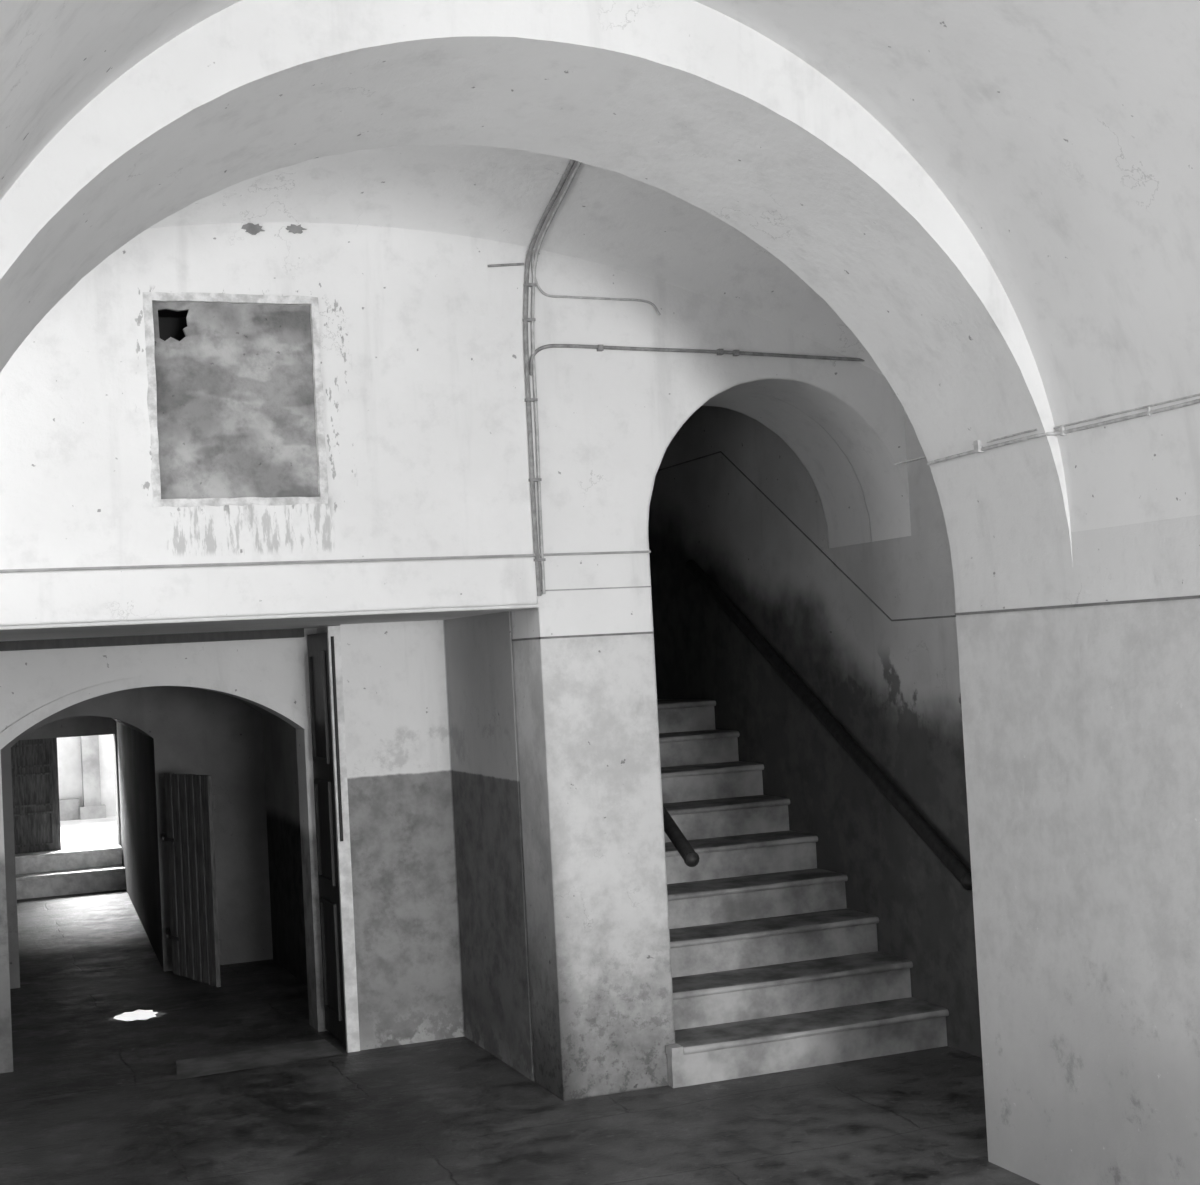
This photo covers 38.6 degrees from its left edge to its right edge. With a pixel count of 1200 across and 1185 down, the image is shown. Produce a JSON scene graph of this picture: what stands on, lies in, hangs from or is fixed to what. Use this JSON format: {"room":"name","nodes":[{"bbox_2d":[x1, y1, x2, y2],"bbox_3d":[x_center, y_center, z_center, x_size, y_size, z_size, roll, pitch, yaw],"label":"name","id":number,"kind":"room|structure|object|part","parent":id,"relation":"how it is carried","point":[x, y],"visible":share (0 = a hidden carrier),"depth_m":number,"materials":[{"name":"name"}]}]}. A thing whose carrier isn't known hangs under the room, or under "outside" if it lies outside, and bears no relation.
{"room":"vaulted entrance hall","nodes":[
{"label":"vaulted entrance hall","id":0,"kind":"room"},
{"bbox_2d":[16,716,121,853],"bbox_3d":[-5.419,0.308,14.710,4.055,4.578,0.164,-2,-2,-21],"label":"wall exit","id":1,"kind":"structure","parent":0,"point":[76,726],"depth_m":14.94,"materials":[{"name":"grey paint"}]},
{"bbox_2d":[57,734,116,815],"bbox_3d":[-5.424,0.933,18.507,9.810,2.943,0.327,-2,-2,-21],"label":"wall","id":2,"kind":"structure","parent":0,"point":[68,748],"depth_m":18.23,"materials":[{"name":"white paint"}]},
{"bbox_2d":[59,735,105,820],"bbox_3d":[-5.774,1.155,18.078,0.981,2.507,0.153,-2,-2,-21],"label":"pilaster","id":3,"kind":"object","parent":2,"relation":"attached to","point":[70,809],"visible":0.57,"depth_m":18.12,"materials":[{"name":"paint"}]},
{"bbox_2d":[0,686,272,988],"bbox_3d":[-4.524,0.180,12.401,4.055,4.578,4.796,-2,-2,-21],"label":"wall","id":4,"kind":"structure","parent":0,"point":[161,730],"depth_m":10.62,"materials":[{"name":"grey paint"}]},
{"bbox_2d":[11,738,60,853],"bbox_3d":[-4.899,1.752,14.787,0.442,0.968,0.049,-2,-2,-21],"label":"leaf","id":5,"kind":"object","parent":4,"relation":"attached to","point":[34,762],"visible":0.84,"depth_m":14.79,"materials":[{"name":"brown wood"}]},
{"bbox_2d":[162,773,221,986],"bbox_3d":[-2.439,1.653,10.037,0.100,1.189,0.967,-2,-2,-32],"label":"door","id":6,"kind":"structure","parent":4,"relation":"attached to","point":[189,798],"depth_m":9.86,"materials":[{"name":"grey wood"}]},
{"bbox_2d":[0,628,303,650],"bbox_3d":[-2.517,0.240,8.071,2.245,0.044,0.087,-2,-2,-21],"label":"ceiling beam","id":7,"kind":"structure","parent":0,"point":[298,632],"depth_m":8.17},
{"bbox_2d":[0,611,507,640],"bbox_3d":[-2.604,-1.097,7.351,4.055,2.583,1.548,-2,-2,-21],"label":"ceiling","id":8,"kind":"structure","parent":0,"point":[316,623],"depth_m":7.48,"materials":[{"name":"grey paint"}]},
{"bbox_2d":[237,698,307,986],"bbox_3d":[-3.284,0.003,9.204,4.055,4.578,2.071,-2,-2,-21],"label":"wall","id":9,"kind":"structure","parent":0,"point":[279,737],"depth_m":10.18,"materials":[{"name":"grey paint"}]},
{"bbox_2d":[317,620,464,1049],"bbox_3d":[-1.025,1.151,8.389,0.523,1.995,0.523,-2,-2,-21],"label":"wall","id":10,"kind":"structure","parent":0,"point":[409,973],"depth_m":8.14,"materials":[{"name":"paint"}]},
{"bbox_2d":[307,626,359,1052],"bbox_3d":[-1.294,1.163,8.254,0.072,1.989,0.490,-2,-2,-21],"label":"leaf","id":11,"kind":"object","parent":10,"relation":"attached to","point":[325,816],"depth_m":8.10,"materials":[{"name":"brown wood"}]},
{"bbox_2d":[331,636,342,840],"bbox_3d":[-1.233,0.685,8.033,0.015,0.959,0.015,-2,-2,-21],"label":"rod","id":12,"kind":"object","parent":11,"relation":"attached to","point":[332,637],"visible":1,"depth_m":8.03,"materials":[{"name":"metal"}]},
{"bbox_3d":[-1.204,1.151,8.041,0.058,1.989,0.027,-2,-2,-21],"label":"leaf edge","id":13,"kind":"part","parent":11,"relation":"part of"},
{"bbox_2d":[0,222,910,1100],"bbox_3d":[-1.051,-0.195,6.879,6.540,4.578,0.360,-2,-2,-21],"label":"wall","id":14,"kind":"structure","parent":0,"point":[422,343],"depth_m":6.97,"materials":[{"name":"paint"}]},
{"bbox_2d":[152,302,318,498],"bbox_3d":[-1.453,-0.731,6.738,0.616,0.763,0.278,-2,-2,-21],"label":"window","id":15,"kind":"structure","parent":14,"relation":"in","point":[235,384],"depth_m":6.61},
{"bbox_2d":[143,292,327,507],"bbox_3d":[-1.398,-0.740,6.593,0.674,0.821,0.033,-2,-2,-21],"label":"surround","id":16,"kind":"object","parent":14,"relation":"attached to","point":[148,297],"visible":1,"depth_m":6.58,"materials":[{"name":"grey paint"}]},
{"bbox_2d":[0,557,537,625],"bbox_3d":[-1.783,0.010,6.382,3.275,0.194,0.015,-2,-2,-21],"label":"beam","id":17,"kind":"structure","parent":14,"relation":"attached to","point":[113,595],"depth_m":6.56,"materials":[{"name":"paint"}]},
{"bbox_2d":[241,223,306,234],"bbox_3d":[-1.266,-1.412,6.666,0.256,0.047,0.006,-2,-2,-21],"label":"plaster","id":18,"kind":"object","parent":14,"relation":"attached to","point":[253,229],"visible":1,"depth_m":6.64,"materials":[{"name":"grey paint"}]},
{"bbox_2d":[0,551,650,571],"bbox_3d":[-1.552,-0.102,6.476,3.782,0.009,0.018,-2,-2,-21],"label":"trim","id":19,"kind":"structure","parent":14,"relation":"attached to","point":[617,552],"depth_m":6.64,"materials":[{"name":"grey paint"}]},
{"bbox_2d":[512,631,653,640],"bbox_3d":[-0.076,0.185,7.233,0.506,0.009,0.364,-2,-2,-21],"label":"trim","id":20,"kind":"structure","parent":14,"relation":"attached to","point":[632,633],"depth_m":7.07,"materials":[{"name":"grey paint"}]},
{"bbox_2d":[541,586,650,590],"bbox_3d":[-0.019,-0.016,7.073,0.501,0.005,0.004,-2,-2,-21],"label":"trim","id":21,"kind":"structure","parent":14,"relation":"attached to","point":[634,586],"depth_m":7.07,"materials":[{"name":"grey paint"}]},
{"bbox_2d":[488,159,864,595],"bbox_3d":[0.527,-0.876,6.877,1.733,1.689,0.850,-2,-2,-21],"label":"conduit","id":22,"kind":"object","parent":14,"relation":"attached to","point":[529,370],"visible":0.93,"depth_m":7.00,"materials":[{"name":"metal"}]},
{"bbox_2d":[663,805,699,866],"bbox_3d":[-0.154,0.465,8.345,0.136,1.493,2.642,-2,-2,-21],"label":"handrail","id":23,"kind":"object","parent":14,"relation":"attached to","point":[690,857],"visible":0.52,"depth_m":7.21,"materials":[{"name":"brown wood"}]},
{"bbox_2d":[444,611,534,1080],"bbox_3d":[-0.512,1.102,7.771,0.013,1.995,1.003,-2,-2,-21],"label":"wall","id":24,"kind":"structure","parent":0,"point":[479,649],"depth_m":7.71,"materials":[{"name":"paint"}]},
{"bbox_2d":[149,145,883,375],"bbox_3d":[-0.745,-1.323,6.043,5.058,0.913,1.539,-2,-2,-21],"label":"ceiling","id":25,"kind":"structure","parent":0,"point":[607,217],"depth_m":6.82,"materials":[{"name":"paint"}]},
{"bbox_2d":[0,889,1039,1184],"bbox_3d":[0.337,1.990,3.538,6.758,0.164,24.645,-2,-2,-21],"label":"floor","id":26,"kind":"structure","parent":0,"point":[90,1096],"depth_m":6.85,"materials":[{"name":"concrete"}]},
{"bbox_2d":[15,845,125,899],"bbox_3d":[-4.524,2.381,14.602,0.894,0.340,0.469,-2,-2,-21],"label":"steps","id":27,"kind":"structure","parent":26,"relation":"on","point":[92,869],"depth_m":14.51,"materials":[{"name":"stone"}]},
{"bbox_2d":[114,1009,157,1021],"bbox_3d":[-2.464,2.246,9.099,0.235,0.001,0.338,-2,-2,-21],"label":"patch of light","id":28,"kind":"object","parent":26,"relation":"on","point":[139,1014],"visible":1,"depth_m":9.10,"materials":[{"name":"white"}]},
{"bbox_2d":[0,628,327,1072],"bbox_3d":[-2.871,-0.056,8.138,4.055,4.578,0.218,-2,-2,-21],"label":"arch","id":29,"kind":"object","parent":26,"relation":"on","point":[30,680],"depth_m":8.35,"materials":[{"name":"grey paint"}]},
{"bbox_2d":[0,676,310,749],"bbox_3d":[-2.138,0.554,8.257,1.515,0.305,0.027,-2,-2,-21],"label":"trim","id":30,"kind":"structure","parent":29,"relation":"attached to","point":[7,735],"depth_m":8.24,"materials":[{"name":"paint"}]},
{"bbox_2d":[176,1039,342,1079],"bbox_3d":[-1.598,2.160,7.947,0.763,0.001,0.436,-2,-2,-21],"label":"threshold slab","id":31,"kind":"object","parent":26,"relation":"on","point":[254,1058],"visible":1,"depth_m":7.95,"materials":[{"name":"stone"}]},
{"bbox_2d":[657,699,948,1087],"bbox_3d":[0.128,1.366,9.201,1.317,1.501,4.159,-2,-2,-21],"label":"staircase","id":32,"kind":"structure","parent":26,"relation":"on","point":[773,971],"depth_m":7.86,"materials":[{"name":"stone"}]},
{"bbox_2d":[0,0,1110,1184],"bbox_3d":[-0.311,-0.301,4.971,6.540,4.578,0.665,-2,-2,-21],"label":"arch","id":33,"kind":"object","parent":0,"point":[684,99],"depth_m":5.25,"materials":[{"name":"white paint"}]},
{"bbox_2d":[0,0,1199,531],"bbox_3d":[2.122,-1.700,-1.407,6.540,2.485,13.113,-2,-2,-21],"label":"ceiling","id":34,"kind":"structure","parent":0,"point":[1064,135],"depth_m":4.71,"materials":[{"name":"paint"}]},
{"bbox_2d":[895,393,1199,464],"bbox_3d":[3.568,-0.805,-0.347,0.074,0.044,13.917,-2,-2,-21],"label":"conduit","id":35,"kind":"object","parent":34,"relation":"attached to","point":[978,448],"depth_m":5.22,"materials":[{"name":"grey metal"}]},
{"bbox_2d":[648,406,848,908],"bbox_3d":[0.846,-0.184,10.025,0.725,4.578,3.325,-2,-2,-21],"label":"wall","id":36,"kind":"structure","parent":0,"point":[705,511],"depth_m":9.12,"materials":[{"name":"grey paint"}]},
{"bbox_2d":[702,392,870,547],"bbox_3d":[0.699,-0.249,7.970,2.485,4.578,0.403,-2,-2,-21],"label":"arch","id":37,"kind":"object","parent":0,"point":[837,485],"depth_m":8.10,"materials":[{"name":"grey paint"}]},
{"bbox_2d":[904,410,981,1057],"bbox_3d":[1.999,-0.349,7.051,0.725,4.578,1.537,-2,-2,-21],"label":"wall","id":38,"kind":"structure","parent":0,"point":[954,928],"depth_m":7.45,"materials":[{"name":"paint"}]},
{"bbox_2d":[658,451,955,620],"bbox_3d":[0.917,-0.312,8.831,0.008,1.000,5.592,-2,-2,-21],"label":"trim","id":39,"kind":"structure","parent":38,"relation":"attached to","point":[799,529],"depth_m":8.45,"materials":[{"name":"black paint"}]},
{"bbox_2d":[685,559,971,889],"bbox_3d":[1.051,0.528,8.410,0.117,1.568,2.690,-2,-2,-21],"label":"handrail","id":40,"kind":"object","parent":38,"relation":"attached to","point":[884,785],"visible":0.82,"depth_m":8.10,"materials":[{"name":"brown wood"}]},
{"bbox_2d":[828,536,938,1005],"bbox_3d":[1.310,0.887,7.951,0.007,2.245,0.763,-2,-2,-21],"label":"wall","id":41,"kind":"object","parent":38,"relation":"attached to","point":[888,865],"depth_m":7.91,"materials":[{"name":"grey paint"}]},
{"bbox_2d":[1071,515,1199,1184],"bbox_3d":[4.581,0.493,-0.575,1.515,2.093,13.113,-2,-2,-21],"label":"wall","id":42,"kind":"structure","parent":0,"point":[1139,663],"depth_m":5.02,"materials":[{"name":"paint"}]},
{"bbox_2d":[955,595,1199,615],"bbox_3d":[3.710,-0.280,-0.512,0.004,0.009,13.778,-2,-2,-21],"label":"trim","id":43,"kind":"structure","parent":42,"relation":"attached to","point":[1195,596],"depth_m":5.24,"materials":[{"name":"grey paint"}]},
{"label":"outside","id":44,"kind":"structure","parent":0,"visible":0},
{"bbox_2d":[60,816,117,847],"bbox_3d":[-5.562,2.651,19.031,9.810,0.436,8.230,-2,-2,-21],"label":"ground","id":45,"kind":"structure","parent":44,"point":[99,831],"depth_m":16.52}
]}

